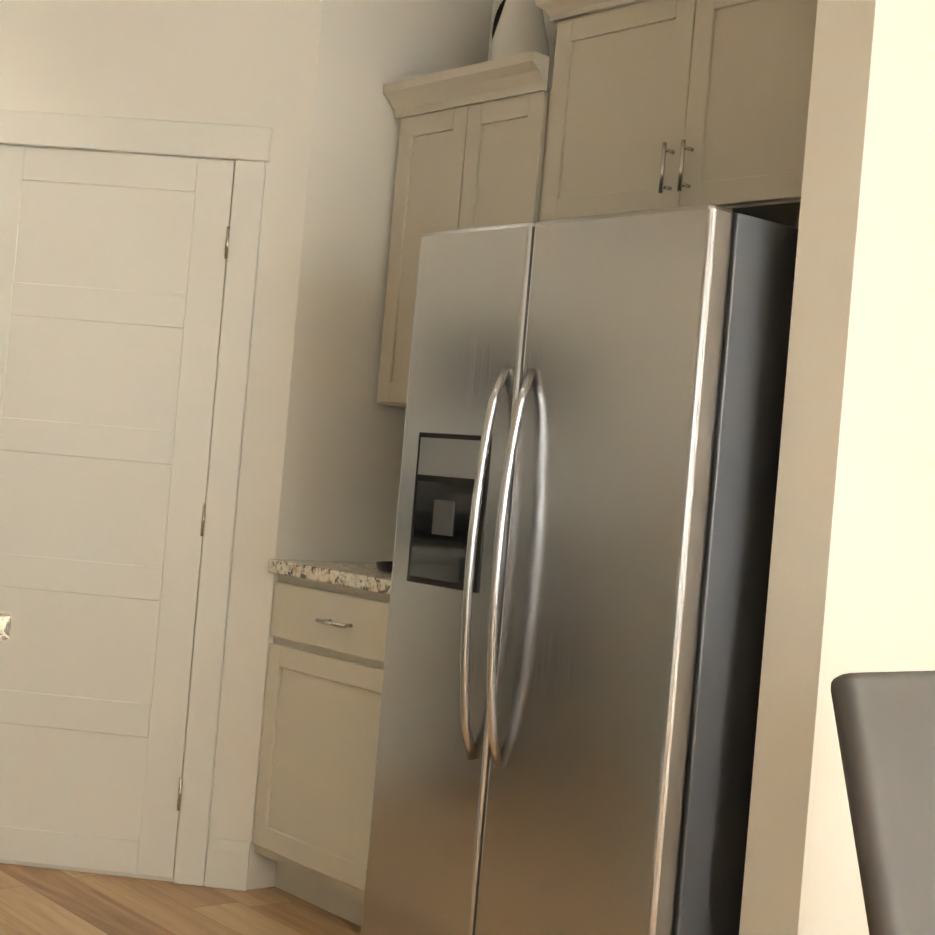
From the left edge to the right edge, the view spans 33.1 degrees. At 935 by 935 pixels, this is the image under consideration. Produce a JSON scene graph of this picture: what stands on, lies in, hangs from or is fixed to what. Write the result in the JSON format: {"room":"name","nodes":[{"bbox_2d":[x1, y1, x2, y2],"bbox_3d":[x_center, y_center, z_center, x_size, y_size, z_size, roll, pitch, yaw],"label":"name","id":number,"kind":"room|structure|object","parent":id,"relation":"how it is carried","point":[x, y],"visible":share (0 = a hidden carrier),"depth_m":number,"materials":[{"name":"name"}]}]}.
{"room":"kitchen","nodes":[
{"label":"kitchen","id":0,"kind":"room"},
{"bbox_2d":[0,863,361,934],"bbox_3d":[-1.288,1.134,0.252,7.840,0.060,8.740,5,0,-40],"label":"floor","id":1,"kind":"structure","parent":0,"point":[40,901],"depth_m":4.15,"materials":[{"name":"brown wood"}]},
{"bbox_2d":[0,611,11,639],"bbox_3d":[-1.799,0.414,2.171,2.025,1.304,0.955,5,0,-40],"label":"kitchen island","id":2,"kind":"object","parent":1,"relation":"on","point":[5,622],"visible":1,"depth_m":2.45,"materials":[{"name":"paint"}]},
{"bbox_2d":[253,559,391,926],"bbox_3d":[-0.135,0.704,4.322,0.656,1.029,0.684,5,0,-40],"label":"base cabinet","id":3,"kind":"object","parent":1,"relation":"on","point":[319,741],"visible":0.46,"depth_m":4.19,"materials":[{"name":"paint"}]},
{"bbox_2d":[376,561,392,571],"bbox_3d":[-0.087,0.283,4.310,0.330,0.019,0.330,5,0,-40],"label":"round tray","id":4,"kind":"object","parent":3,"relation":"on","point":[385,565],"visible":0.12,"depth_m":4.25,"materials":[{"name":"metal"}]},
{"bbox_2d":[361,204,797,934],"bbox_3d":[0.352,0.365,3.642,0.780,1.781,0.932,5,0,-40],"label":"refrigerator","id":5,"kind":"object","parent":1,"relation":"on","point":[579,584],"visible":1,"depth_m":3.29,"materials":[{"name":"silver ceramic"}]},
{"bbox_2d":[831,671,934,934],"bbox_3d":[0.860,0.809,2.187,0.460,0.970,0.637,5,0,-40],"label":"dining chair","id":6,"kind":"object","parent":1,"relation":"on","point":[885,723],"visible":1,"depth_m":2.24,"materials":[{"name":"fabric"}]},
{"bbox_2d":[0,0,934,934],"bbox_3d":[-1.167,-0.291,0.259,7.840,2.800,8.740,5,0,-40],"label":"wall","id":7,"kind":"structure","parent":0,"point":[852,578],"depth_m":4.41,"materials":[{"name":"paint"}]},
{"bbox_2d":[0,109,272,885],"bbox_3d":[-1.089,0.072,4.440,0.656,2.129,0.656,5,0,-40],"label":"pantry door","id":8,"kind":"structure","parent":7,"relation":"in","point":[115,269],"depth_m":4.43,"materials":[{"name":"white wood"}]},
{"bbox_2d":[204,837,250,890],"bbox_3d":[-1.280,1.036,0.253,7.600,0.134,8.500,5,0,-40],"label":"baseboard","id":9,"kind":"structure","parent":7,"relation":"attached to","point":[227,863],"depth_m":4.39,"materials":[{"name":"white wood"}]},
{"bbox_2d":[376,51,551,407],"bbox_3d":[0.072,-0.617,4.424,0.390,0.921,0.640,5,0,-40],"label":"upper cabinet","id":10,"kind":"object","parent":7,"relation":"attached to","point":[472,145],"visible":0.48,"depth_m":4.35,"materials":[{"name":"paint"}]},
{"bbox_2d":[489,0,548,60],"bbox_3d":[0.138,-1.215,4.451,0.168,0.280,0.208,5,0,-40],"label":"pitcher","id":11,"kind":"object","parent":10,"relation":"on","point":[518,26],"visible":0.62,"depth_m":4.38,"materials":[{"name":"white ceramic"}]},
{"bbox_2d":[536,0,817,227],"bbox_3d":[0.642,-0.885,3.795,0.366,0.586,1.091,5,0,-40],"label":"upper cabinet","id":12,"kind":"object","parent":7,"relation":"attached to","point":[658,104],"visible":0.6,"depth_m":3.73,"materials":[{"name":"paint"}]}
]}

